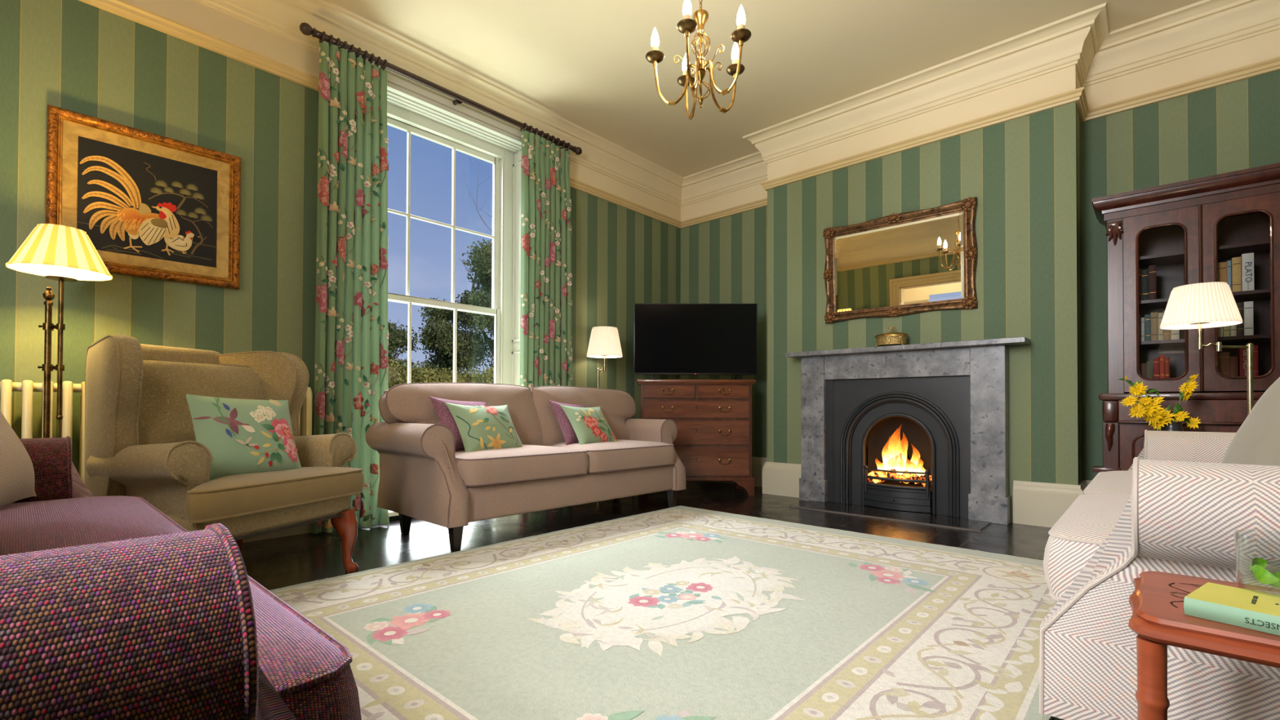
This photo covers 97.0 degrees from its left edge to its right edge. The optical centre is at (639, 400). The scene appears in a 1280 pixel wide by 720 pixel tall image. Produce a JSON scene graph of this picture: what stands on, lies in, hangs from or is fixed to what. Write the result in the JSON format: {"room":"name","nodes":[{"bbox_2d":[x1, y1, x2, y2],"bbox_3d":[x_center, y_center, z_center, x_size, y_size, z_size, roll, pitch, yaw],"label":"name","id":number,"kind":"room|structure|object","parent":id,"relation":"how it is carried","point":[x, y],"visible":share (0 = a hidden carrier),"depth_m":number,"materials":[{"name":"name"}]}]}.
{"room":"living room","nodes":[
{"label":"living room","id":0,"kind":"room"},
{"bbox_2d":[0,0,680,519],"bbox_3d":[-1.400,-0.764,4.018,0.001,3.115,5.450,0,-1,42],"label":"wall","id":1,"kind":"structure","parent":0,"point":[75,55],"depth_m":3.00,"materials":[{"name":"paper"}]},
{"bbox_2d":[45,104,240,289],"bbox_3d":[-2.442,-0.973,2.836,0.046,0.724,0.734,0,-1,42],"label":"framed picture","id":2,"kind":"object","parent":1,"relation":"attached to","point":[150,205],"visible":0.97,"depth_m":2.82,"materials":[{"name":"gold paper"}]},
{"bbox_2d":[242,520,311,542],"bbox_3d":[-2.567,0.637,2.694,0.032,0.275,1.950,0,-1,42],"label":"baseboard","id":3,"kind":"structure","parent":1,"relation":"attached to","point":[307,528],"depth_m":3.25,"materials":[{"name":"white paint"}]},
{"bbox_2d":[330,44,540,516],"bbox_3d":[-1.462,-0.695,4.135,0.350,2.980,1.628,0,-1,42],"label":"window","id":4,"kind":"structure","parent":1,"relation":"in","point":[411,108],"depth_m":4.42,"materials":[{"name":"white paint"}]},
{"bbox_2d":[299,22,582,155],"bbox_3d":[-1.259,-2.130,4.072,0.152,0.080,2.154,0,-1,42],"label":"pole","id":5,"kind":"object","parent":1,"relation":"attached to","point":[305,28],"visible":0.68,"depth_m":3.85,"materials":[{"name":"brown wood"}]},
{"bbox_2d":[311,31,389,533],"bbox_3d":[-1.741,-0.697,3.448,0.432,2.942,0.112,1,-1,-45],"label":"curtain","id":6,"kind":"object","parent":5,"relation":"hanging from","point":[351,366],"visible":0.89,"depth_m":3.43,"materials":[{"name":"green fabric"}]},
{"bbox_2d":[520,122,572,389],"bbox_3d":[-0.746,-0.680,4.547,0.518,2.940,0.108,1,-1,-45],"label":"curtain","id":7,"kind":"object","parent":5,"relation":"hanging from","point":[546,231],"visible":0.78,"depth_m":4.53,"materials":[{"name":"green fabric"}]},
{"bbox_2d":[78,0,1279,228],"bbox_3d":[0.456,-1.906,2.353,5.000,0.066,5.450,0,-1,42],"label":"trim","id":8,"kind":"structure","parent":1,"relation":"attached to","point":[122,8],"depth_m":3.56,"materials":[{"name":"beige paint"}]},
{"bbox_2d":[240,480,1063,719],"bbox_3d":[-0.274,0.767,1.524,5.000,0.001,7.600,0,-1,42],"label":"floor","id":9,"kind":"structure","parent":0,"point":[278,562],"depth_m":3.36,"materials":[{"name":"black wood"}]},
{"bbox_2d":[5,223,112,438],"bbox_3d":[-2.429,0.030,2.346,0.359,1.482,0.310,0,-1,0],"label":"floor lamp","id":10,"kind":"object","parent":9,"relation":"on","point":[57,252],"visible":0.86,"depth_m":2.34,"materials":[{"name":"yellow fabric"}]},
{"bbox_2d":[0,379,312,482],"bbox_3d":[-2.348,0.347,2.783,0.123,0.858,1.304,0,-1,42],"label":"radiator","id":11,"kind":"object","parent":9,"relation":"on","point":[27,387],"visible":0.09,"depth_m":2.50,"materials":[{"name":"beige metal"}]},
{"bbox_2d":[0,435,361,719],"bbox_3d":[-1.201,0.305,0.848,2.047,0.903,0.884,0,-1,42],"label":"sofa","id":12,"kind":"object","parent":9,"relation":"on","point":[111,609],"visible":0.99,"depth_m":0.37,"materials":[{"name":"purple fabric"}]},
{"bbox_2d":[0,410,36,506],"bbox_3d":[-1.619,0.096,1.324,0.220,0.456,0.502,1,-1,-30],"label":"cushion","id":13,"kind":"object","parent":12,"relation":"on","point":[17,478],"visible":0.98,"depth_m":1.41,"materials":[{"name":"beige fabric"}]},
{"bbox_2d":[0,495,183,555],"bbox_3d":[-1.449,0.343,1.198,0.853,0.180,0.697,0,-1,42],"label":"seat cushion","id":14,"kind":"object","parent":12,"relation":"on","point":[38,522],"depth_m":1.21,"materials":[{"name":"purple fabric"}]},
{"bbox_2d":[248,581,361,719],"bbox_3d":[-0.828,0.338,0.635,0.853,0.180,0.697,0,-1,42],"label":"seat cushion","id":15,"kind":"object","parent":12,"relation":"on","point":[309,669],"depth_m":0.60,"materials":[{"name":"purple fabric"}]},
{"bbox_2d":[84,334,364,572],"bbox_3d":[-1.764,0.269,2.386,0.828,1.016,0.837,0,-1,17],"label":"armchair","id":16,"kind":"object","parent":9,"relation":"on","point":[140,438],"visible":0.74,"depth_m":2.19,"materials":[{"name":"beige fabric"}]},
{"bbox_2d":[138,359,264,444],"bbox_3d":[-1.868,0.094,2.419,0.202,0.511,0.709,0,-1,17],"label":"cushion","id":17,"kind":"object","parent":16,"relation":"on","point":[164,411],"depth_m":2.29,"materials":[{"name":"beige fabric"}]},
{"bbox_2d":[186,394,301,480],"bbox_3d":[-1.583,0.151,2.293,0.164,0.344,0.414,0,-1,25],"label":"floral cushion","id":18,"kind":"object","parent":16,"relation":"on","point":[242,436],"visible":0.93,"depth_m":2.23,"materials":[{"name":"green fabric"}]},
{"bbox_2d":[184,466,364,520],"bbox_3d":[-1.672,0.358,2.355,0.627,0.140,0.765,0,-1,17],"label":"seat cushion","id":19,"kind":"object","parent":16,"relation":"on","point":[237,497],"depth_m":2.16,"materials":[{"name":"beige fabric"}]},
{"bbox_2d":[365,382,685,551],"bbox_3d":[-0.621,0.342,3.823,0.884,0.903,2.047,0,-1,43],"label":"sofa","id":20,"kind":"object","parent":9,"relation":"on","point":[423,477],"visible":0.8,"depth_m":3.34,"materials":[{"name":"beige fabric"}]},
{"bbox_2d":[428,395,487,451],"bbox_3d":[-1.029,0.152,3.385,0.214,0.354,0.438,0,-1,37],"label":"cushion","id":21,"kind":"object","parent":20,"relation":"on","point":[445,416],"visible":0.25,"depth_m":3.27,"materials":[{"name":"purple fabric"}]},
{"bbox_2d":[379,383,542,445],"bbox_3d":[-1.071,0.137,3.591,0.277,0.493,1.064,0,-1,43],"label":"cushion","id":22,"kind":"object","parent":20,"relation":"on","point":[402,405],"depth_m":3.49,"materials":[{"name":"beige fabric"}]},
{"bbox_2d":[444,401,523,452],"bbox_3d":[-0.899,0.177,3.361,0.262,0.326,0.449,0,-1,42],"label":"floral cushion","id":23,"kind":"object","parent":20,"relation":"on","point":[480,428],"visible":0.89,"depth_m":3.28,"materials":[{"name":"green fabric"}]},
{"bbox_2d":[455,444,588,484],"bbox_3d":[-0.841,0.371,3.454,0.697,0.180,0.853,0,-1,43],"label":"seat cushion","id":24,"kind":"object","parent":20,"relation":"on","point":[529,464],"depth_m":3.18,"materials":[{"name":"beige fabric"}]},
{"bbox_2d":[547,400,585,444],"bbox_3d":[-0.454,0.167,4.018,0.205,0.340,0.397,0,-1,37],"label":"cushion","id":25,"kind":"object","parent":20,"relation":"on","point":[570,436],"visible":0.39,"depth_m":3.89,"materials":[{"name":"purple fabric"}]},
{"bbox_2d":[530,386,635,445],"bbox_3d":[-0.412,0.147,4.288,0.278,0.493,1.064,0,-1,43],"label":"cushion","id":26,"kind":"object","parent":20,"relation":"on","point":[617,406],"depth_m":4.19,"materials":[{"name":"beige fabric"}]},
{"bbox_2d":[559,404,617,444],"bbox_3d":[-0.343,0.186,3.985,0.244,0.313,0.410,0,-1,42],"label":"floral cushion","id":27,"kind":"object","parent":20,"relation":"on","point":[589,424],"visible":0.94,"depth_m":3.91,"materials":[{"name":"green fabric"}]},
{"bbox_2d":[548,439,675,471],"bbox_3d":[-0.266,0.380,4.063,0.697,0.180,0.853,0,-1,43],"label":"seat cushion","id":28,"kind":"object","parent":20,"relation":"on","point":[620,455],"depth_m":3.82,"materials":[{"name":"beige fabric"}]},
{"bbox_2d":[586,326,622,387],"bbox_3d":[-0.325,0.090,4.918,0.342,1.435,0.310,0,-1,0],"label":"floor lamp","id":29,"kind":"object","parent":9,"relation":"on","point":[604,341],"visible":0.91,"depth_m":4.82,"materials":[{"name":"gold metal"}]},
{"bbox_2d":[269,505,1057,719],"bbox_3d":[0.118,0.769,2.221,2.451,0.014,3.246,0,-1,42],"label":"rug","id":30,"kind":"object","parent":9,"relation":"on","point":[680,612],"visible":0.92,"depth_m":1.90,"materials":[{"name":"fabric"}]},
{"bbox_2d":[637,379,755,495],"bbox_3d":[0.480,0.319,5.038,1.010,0.985,0.484,0,-1,0],"label":"dresser","id":31,"kind":"object","parent":9,"relation":"on","point":[713,418],"visible":0.77,"depth_m":4.82,"materials":[{"name":"brown wood"}]},
{"bbox_2d":[633,302,757,379],"bbox_3d":[0.482,-0.508,4.940,1.076,0.670,0.222,0,-1,0],"label":"television","id":32,"kind":"object","parent":31,"relation":"on","point":[669,338],"visible":0.94,"depth_m":4.92,"materials":[{"name":"black plastic"}]},
{"bbox_2d":[630,374,638,418],"bbox_3d":[-0.024,0.262,5.016,0.204,1.082,0.104,-1,-1,45],"label":"power cable","id":33,"kind":"object","parent":32,"relation":"attached to","point":[637,375],"visible":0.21,"depth_m":5.00,"materials":[{"name":"black plastic"}]},
{"bbox_2d":[785,336,1030,532],"bbox_3d":[1.836,0.208,4.110,1.629,1.192,0.717,0,-1,42],"label":"fireplace","id":34,"kind":"object","parent":9,"relation":"on","point":[949,401],"visible":0.98,"depth_m":4.04,"materials":[{"name":"grey stone"}]},
{"bbox_2d":[875,324,907,346],"bbox_3d":[1.838,-0.469,4.143,0.230,0.164,0.132,0,-1,42],"label":"trinket box","id":35,"kind":"object","parent":34,"relation":"on","point":[889,339],"visible":0.92,"depth_m":4.09,"materials":[{"name":"gold metal"}]},
{"bbox_2d":[867,428,931,487],"bbox_3d":[1.912,0.402,4.188,0.426,0.453,0.247,0,-1,42],"label":"fire","id":36,"kind":"object","parent":34,"relation":"in","point":[894,453],"visible":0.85,"depth_m":4.18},
{"bbox_2d":[785,336,1030,358],"bbox_3d":[1.851,-0.371,4.131,1.629,0.034,0.205,0,-1,42],"label":"mantel shelf","id":37,"kind":"object","parent":34,"relation":"attached to","point":[1002,343],"depth_m":3.97,"materials":[{"name":"grey stone"}]},
{"bbox_2d":[1039,429,1279,719],"bbox_3d":[1.757,0.322,1.552,0.884,0.903,2.047,0,-1,42],"label":"armchair","id":38,"kind":"object","parent":9,"relation":"on","point":[1177,508],"visible":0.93,"depth_m":1.03,"materials":[{"name":"fabric"}]},
{"bbox_2d":[1043,493,1131,598],"bbox_3d":[1.406,0.352,1.304,0.697,0.180,0.853,0,-1,42],"label":"seat cushion","id":39,"kind":"object","parent":38,"relation":"on","point":[1083,527],"depth_m":1.23,"materials":[{"name":"fabric"}]},
{"bbox_2d":[1085,471,1132,493],"bbox_3d":[1.969,0.361,1.925,0.697,0.180,0.853,0,-1,42],"label":"seat cushion","id":40,"kind":"object","parent":38,"relation":"on","point":[1108,482],"depth_m":1.96,"materials":[{"name":"fabric"}]},
{"bbox_2d":[1221,377,1279,466],"bbox_3d":[1.844,0.104,1.555,0.261,0.518,0.567,0,-1,26],"label":"velvet cushion","id":41,"kind":"object","parent":38,"relation":"on","point":[1257,440],"visible":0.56,"depth_m":1.62,"materials":[{"name":"beige fabric"}]},
{"bbox_2d":[1091,162,1279,472],"bbox_3d":[3.163,-0.207,3.195,0.932,2.008,0.506,0,-1,42],"label":"bookcase","id":42,"kind":"object","parent":9,"relation":"on","point":[1184,228],"visible":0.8,"depth_m":3.21,"materials":[{"name":"brown wood"}]},
{"bbox_2d":[1138,268,1142,300],"bbox_3d":[2.998,-0.679,3.409,0.034,0.190,0.174,0,-1,42],"label":"book","id":43,"kind":"object","parent":42,"relation":"on","point":[1140,269],"visible":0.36,"depth_m":3.34,"materials":[{"name":"fabric"}]},
{"bbox_2d":[1139,312,1141,341],"bbox_3d":[2.983,-0.429,3.412,0.050,0.170,0.164,0,-1,42],"label":"book","id":44,"kind":"object","parent":42,"relation":"on","point":[1140,313],"visible":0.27,"depth_m":3.34,"materials":[{"name":"paper"}]},
{"bbox_2d":[1140,317,1144,341],"bbox_3d":[3.009,-0.415,3.388,0.016,0.140,0.164,0,-1,42],"label":"book","id":45,"kind":"object","parent":42,"relation":"on","point":[1142,319],"visible":0.89,"depth_m":3.33,"materials":[{"name":"paper"}]},
{"bbox_2d":[1139,363,1146,377],"bbox_3d":[2.992,-0.165,3.374,0.036,0.100,0.124,0,-1,42],"label":"book","id":46,"kind":"object","parent":42,"relation":"on","point":[1142,366],"visible":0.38,"depth_m":3.33,"materials":[{"name":"paper"}]},
{"bbox_2d":[1142,269,1148,300],"bbox_3d":[3.022,-0.675,3.387,0.030,0.180,0.174,0,-1,42],"label":"book","id":47,"kind":"object","parent":42,"relation":"on","point":[1144,273],"visible":0.88,"depth_m":3.32,"materials":[{"name":"fabric"}]},
{"bbox_2d":[1144,314,1151,341],"bbox_3d":[3.025,-0.422,3.373,0.026,0.155,0.164,0,-1,42],"label":"book","id":48,"kind":"object","parent":42,"relation":"on","point":[1148,317],"visible":0.92,"depth_m":3.31,"materials":[{"name":"paper"}]},
{"bbox_2d":[1146,361,1153,378],"bbox_3d":[3.017,-0.170,3.351,0.030,0.110,0.124,0,-1,42],"label":"book","id":49,"kind":"object","parent":42,"relation":"on","point":[1149,365],"visible":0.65,"depth_m":3.31,"materials":[{"name":"paper"}]},
{"bbox_2d":[1148,265,1156,299],"bbox_3d":[3.046,-0.685,3.365,0.032,0.200,0.174,0,-1,42],"label":"book","id":50,"kind":"object","parent":42,"relation":"on","point":[1152,268],"visible":0.92,"depth_m":3.30,"materials":[{"name":"fabric"}]},
{"bbox_2d":[1151,311,1158,340],"bbox_3d":[3.047,-0.427,3.354,0.030,0.165,0.164,0,-1,42],"label":"book","id":51,"kind":"object","parent":42,"relation":"on","point":[1154,332],"visible":0.9,"depth_m":3.29,"materials":[{"name":"paper"}]},
{"bbox_2d":[1153,357,1159,377],"bbox_3d":[3.038,-0.180,3.331,0.026,0.130,0.124,0,-1,42],"label":"book","id":52,"kind":"object","parent":42,"relation":"on","point":[1156,360],"visible":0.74,"depth_m":3.29,"materials":[{"name":"paper"}]},
{"bbox_2d":[1157,312,1163,340],"bbox_3d":[3.067,-0.425,3.336,0.022,0.160,0.164,0,-1,42],"label":"book","id":53,"kind":"object","parent":42,"relation":"on","point":[1160,316],"visible":0.77,"depth_m":3.28,"materials":[{"name":"paper"}]},
{"bbox_2d":[1160,355,1164,377],"bbox_3d":[3.056,-0.188,3.315,0.020,0.145,0.124,0,-1,42],"label":"book","id":54,"kind":"object","parent":42,"relation":"on","point":[1162,357],"visible":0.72,"depth_m":3.27,"materials":[{"name":"paper"}]},
{"bbox_2d":[1163,311,1170,340],"bbox_3d":[3.087,-0.430,3.317,0.030,0.170,0.164,0,-1,42],"label":"book","id":55,"kind":"object","parent":42,"relation":"on","point":[1166,333],"visible":0.4,"depth_m":3.26,"materials":[{"name":"paper"}]},
{"bbox_2d":[1164,357,1169,377],"bbox_3d":[3.072,-0.180,3.300,0.020,0.130,0.124,0,-1,42],"label":"book","id":56,"kind":"object","parent":42,"relation":"on","point":[1166,359],"visible":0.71,"depth_m":3.25,"materials":[{"name":"paper"}]},
{"bbox_2d":[1170,329,1179,339],"bbox_3d":[3.112,-0.420,3.295,0.034,0.150,0.164,0,-1,42],"label":"book","id":57,"kind":"object","parent":42,"relation":"on","point":[1175,334],"visible":0.31,"depth_m":3.23,"materials":[{"name":"paper"}]},
{"bbox_2d":[1218,326,1222,337],"bbox_3d":[3.243,-0.424,3.175,0.026,0.155,0.165,0,-1,42],"label":"book","id":58,"kind":"object","parent":42,"relation":"on","point":[1220,328],"visible":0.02,"depth_m":3.11,"materials":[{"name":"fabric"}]},
{"bbox_2d":[1217,262,1226,282],"bbox_3d":[3.250,-0.671,3.174,0.045,0.170,0.164,0,-1,42],"label":"book","id":59,"kind":"object","parent":42,"relation":"on","point":[1222,266],"visible":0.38,"depth_m":3.11,"materials":[{"name":"paper"}]},
{"bbox_2d":[1218,351,1229,376],"bbox_3d":[3.241,-0.189,3.154,0.050,0.145,0.134,0,-1,42],"label":"book","id":60,"kind":"object","parent":42,"relation":"on","point":[1224,357],"visible":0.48,"depth_m":3.10,"materials":[{"name":"paper"}]},
{"bbox_2d":[1222,325,1230,336],"bbox_3d":[3.264,-0.429,3.157,0.024,0.165,0.164,0,-1,42],"label":"book","id":61,"kind":"object","parent":42,"relation":"on","point":[1226,330],"visible":0.31,"depth_m":3.10,"materials":[{"name":"paper"}]},
{"bbox_2d":[1226,260,1231,291],"bbox_3d":[3.273,-0.674,3.152,0.016,0.175,0.164,0,-1,42],"label":"book","id":62,"kind":"object","parent":42,"relation":"on","point":[1228,262],"visible":0.61,"depth_m":3.09,"materials":[{"name":"paper"}]},
{"bbox_2d":[1230,324,1236,336],"bbox_3d":[3.283,-0.432,3.140,0.022,0.170,0.164,0,-1,42],"label":"book","id":63,"kind":"object","parent":42,"relation":"on","point":[1233,328],"visible":0.31,"depth_m":3.08,"materials":[{"name":"paper"}]},
{"bbox_2d":[1229,355,1238,376],"bbox_3d":[3.272,-0.177,3.126,0.030,0.120,0.134,0,-1,42],"label":"book","id":64,"kind":"object","parent":42,"relation":"on","point":[1233,360],"visible":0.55,"depth_m":3.08,"materials":[{"name":"paper"}]},
{"bbox_2d":[1231,257,1241,292],"bbox_3d":[3.294,-0.681,3.134,0.034,0.188,0.164,0,-1,42],"label":"book","id":65,"kind":"object","parent":42,"relation":"on","point":[1236,269],"visible":0.84,"depth_m":3.08,"materials":[{"name":"paper"}]},
{"bbox_2d":[1235,302,1243,336],"bbox_3d":[3.302,-0.437,3.123,0.024,0.180,0.164,0,-1,42],"label":"book","id":66,"kind":"object","parent":42,"relation":"on","point":[1240,305],"visible":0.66,"depth_m":3.06,"materials":[{"name":"paper"}]},
{"bbox_2d":[1236,348,1246,376],"bbox_3d":[3.310,-0.202,3.105,0.042,0.170,0.155,0,-1,42],"label":"book","id":67,"kind":"object","parent":42,"relation":"on","point":[1241,353],"visible":0.58,"depth_m":3.06,"materials":[{"name":"paper"}]},
{"bbox_2d":[1240,253,1253,291],"bbox_3d":[3.328,-0.688,3.109,0.044,0.202,0.175,0,-1,42],"label":"book","id":68,"kind":"object","parent":42,"relation":"on","point":[1246,260],"visible":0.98,"depth_m":3.05,"materials":[{"name":"paper"}]},
{"bbox_2d":[1243,301,1253,335],"bbox_3d":[3.325,-0.438,3.102,0.034,0.182,0.164,0,-1,42],"label":"book","id":69,"kind":"object","parent":42,"relation":"on","point":[1248,326],"visible":0.85,"depth_m":3.04,"materials":[{"name":"paper"}]},
{"bbox_2d":[1253,345,1258,376],"bbox_3d":[3.337,-0.205,3.081,0.022,0.175,0.154,0,-1,42],"label":"book","id":70,"kind":"object","parent":42,"relation":"on","point":[1255,373],"visible":0.46,"depth_m":3.02,"materials":[{"name":"paper"}]},
{"bbox_2d":[1128,570,1279,719],"bbox_3d":[0.883,0.509,0.608,0.540,0.501,0.284,0,-1,42],"label":"side table","id":71,"kind":"object","parent":9,"relation":"on","point":[1159,620],"visible":0.88,"depth_m":0.67,"materials":[{"name":"brown wood"}]},
{"bbox_2d":[1183,582,1279,635],"bbox_3d":[0.758,0.248,0.631,0.109,0.022,0.200,1,-1,-34],"label":"book","id":72,"kind":"object","parent":71,"relation":"on","point":[1257,611],"visible":1,"depth_m":0.67,"materials":[{"name":"paper"}]},
{"bbox_2d":[1234,528,1279,588],"bbox_3d":[0.801,0.215,0.709,0.078,0.090,0.078,0,-1,42],"label":"tumbler","id":73,"kind":"object","parent":71,"relation":"on","point":[1257,566],"visible":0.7,"depth_m":0.73,"materials":[{"name":"clear glass"}]},
{"bbox_2d":[1160,281,1253,415],"bbox_3d":[2.648,0.136,2.561,0.490,1.305,0.266,0,-1,0],"label":"floor lamp","id":74,"kind":"object","parent":9,"relation":"on","point":[1198,306],"visible":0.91,"depth_m":2.52,"materials":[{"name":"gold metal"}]},
{"bbox_3d":[2.705,0.512,2.877,0.190,0.520,0.190,0,-1,42],"label":"pedestal table","id":75,"kind":"object","parent":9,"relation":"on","visible":0},
{"bbox_2d":[1160,422,1183,431],"bbox_3d":[2.706,0.181,2.881,0.100,0.142,0.100,0,-1,42],"label":"vase","id":76,"kind":"object","parent":75,"relation":"on","point":[1174,426],"visible":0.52,"depth_m":2.85,"materials":[{"name":"grey ceramic"}]},
{"bbox_2d":[1119,376,1160,407],"bbox_3d":[2.565,0.034,2.873,0.275,0.316,0.085,0,-1,13],"label":"flower sprig","id":77,"kind":"object","parent":76,"relation":"in","point":[1137,388],"visible":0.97,"depth_m":2.88,"materials":[{"name":"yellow plant"}]},
{"bbox_2d":[1119,391,1175,431],"bbox_3d":[2.585,0.069,2.880,0.246,0.248,0.109,0,-1,-4],"label":"flower sprig","id":78,"kind":"object","parent":76,"relation":"in","point":[1148,409],"visible":0.99,"depth_m":2.87,"materials":[{"name":"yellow plant"}]},
{"bbox_2d":[1169,403,1200,428],"bbox_3d":[2.762,0.102,2.879,0.134,0.180,0.112,0,-1,42],"label":"flower sprig","id":79,"kind":"object","parent":76,"relation":"in","point":[1180,416],"visible":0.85,"depth_m":2.87,"materials":[{"name":"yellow plant"}]},
{"bbox_2d":[1177,373,1199,412],"bbox_3d":[2.779,0.028,2.887,0.108,0.329,0.108,0,-1,42],"label":"flower sprig","id":80,"kind":"object","parent":76,"relation":"in","point":[1187,388],"visible":0.98,"depth_m":2.88,"materials":[{"name":"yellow plant"}]},
{"bbox_2d":[680,183,767,457],"bbox_3d":[0.889,-0.738,5.621,1.238,3.115,0.001,0,-1,42],"label":"wall","id":81,"kind":"structure","parent":0,"point":[724,260],"depth_m":5.59,"materials":[{"name":"paper"}]},
{"bbox_2d":[323,0,1202,177],"bbox_3d":[0.457,-2.336,2.358,5.000,0.001,5.450,0,-1,42],"label":"ceiling","id":82,"kind":"structure","parent":0,"point":[584,63],"depth_m":3.71,"materials":[{"name":"beige paint"}]},
{"bbox_2d":[645,0,751,119],"bbox_3d":[0.278,-1.798,2.443,0.446,1.073,0.459,0,-1,42],"label":"chandelier","id":83,"kind":"object","parent":82,"relation":"hanging from","point":[686,26],"visible":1,"depth_m":2.44,"materials":[{"name":"gold metal"}]},
{"bbox_2d":[767,64,1078,522],"bbox_3d":[1.908,-0.752,4.225,2.147,3.115,0.001,0,-1,42],"label":"wall","id":84,"kind":"structure","parent":0,"point":[1020,172],"depth_m":3.85,"materials":[{"name":"paper"}]},
{"bbox_2d":[822,196,977,324],"bbox_3d":[1.885,-0.998,4.198,1.078,0.763,0.081,0,-1,41],"label":"wall mirror","id":85,"kind":"object","parent":84,"relation":"attached to","point":[909,263],"visible":1,"depth_m":4.16,"materials":[{"name":"brown metal"}]},
{"bbox_2d":[1075,64,1083,484],"bbox_3d":[2.025,-0.750,4.355,2.147,3.115,0.350,0,-1,42],"label":"wall","id":86,"kind":"structure","parent":0,"point":[1078,153],"depth_m":3.62,"materials":[{"name":"paint"}]},
{"bbox_2d":[194,0,1279,207],"bbox_3d":[0.457,-2.221,2.356,5.000,0.230,5.450,0,-1,42],"label":"trim","id":87,"kind":"structure","parent":86,"relation":"attached to","point":[1084,39],"depth_m":3.75,"materials":[{"name":"beige paint"}]},
{"bbox_2d":[709,456,800,497],"bbox_3d":[0.391,0.671,4.797,1.590,0.275,1.860,0,-1,42],"label":"baseboard","id":88,"kind":"structure","parent":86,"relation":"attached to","point":[774,477],"depth_m":4.84,"materials":[{"name":"white paint"}]},
{"bbox_2d":[1013,480,1091,527],"bbox_3d":[1.223,0.635,1.621,2.910,0.275,5.450,0,-1,42],"label":"baseboard","id":89,"kind":"structure","parent":86,"relation":"attached to","point":[1034,503],"depth_m":3.59,"materials":[{"name":"white paint"}]},
{"bbox_2d":[1080,29,1279,480],"bbox_3d":[3.537,-0.759,3.221,1.615,3.115,0.001,0,-1,42],"label":"wall","id":90,"kind":"structure","parent":0,"point":[1233,126],"depth_m":3.52,"materials":[{"name":"paper"}]},
{"label":"outside","id":91,"kind":"structure","parent":0,"visible":0},
{"label":"ground","id":92,"kind":"structure","parent":91,"visible":0},
{"bbox_2d":[387,319,422,380],"bbox_3d":[-10.200,-0.832,21.805,3.086,5.061,3.295,0,-1,24],"label":"bushy tree","id":93,"kind":"object","parent":92,"relation":"on","point":[397,339],"visible":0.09,"depth_m":21.74,"materials":[{"name":"green plant"}]},
{"bbox_2d":[387,355,461,389],"bbox_3d":[-6.192,0.200,15.675,2.871,2.858,3.479,0,-1,-2],"label":"shrub","id":94,"kind":"object","parent":92,"relation":"on","point":[397,375],"visible":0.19,"depth_m":15.10,"materials":[{"name":"green plant"}]},
{"bbox_2d":[413,238,494,377],"bbox_3d":[-5.723,-2.187,21.814,5.078,7.842,4.539,0,-1,16],"label":"tree","id":95,"kind":"object","parent":92,"relation":"on","point":[438,339],"visible":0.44,"depth_m":20.73,"materials":[{"name":"green plant"}]},
{"bbox_2d":[427,364,493,382],"bbox_3d":[-5.878,0.230,17.266,3.644,2.834,4.012,0,-1,1],"label":"shrub","id":96,"kind":"object","parent":92,"relation":"on","point":[468,377],"visible":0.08,"depth_m":16.31,"materials":[{"name":"green plant"}]},
{"bbox_2d":[463,354,493,374],"bbox_3d":[-8.751,-0.883,31.593,5.087,5.401,4.780,1,-1,-43],"label":"bushy tree","id":97,"kind":"object","parent":92,"relation":"on","point":[492,354],"visible":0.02,"depth_m":31.62,"materials":[{"name":"green plant"}]},
{"bbox_2d":[465,160,493,231],"bbox_3d":[-2.463,-2.144,12.490,2.987,7.499,1.407,0,-1,11],"label":"bare tree","id":98,"kind":"object","parent":92,"relation":"on","point":[480,160],"visible":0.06,"depth_m":12.22,"materials":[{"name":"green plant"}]},
{"bbox_2d":[478,364,493,383],"bbox_3d":[-3.391,0.307,14.162,2.038,2.630,2.809,0,-1,36],"label":"shrub","id":99,"kind":"object","parent":92,"relation":"on","point":[490,380],"visible":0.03,"depth_m":13.27,"materials":[{"name":"green plant"}]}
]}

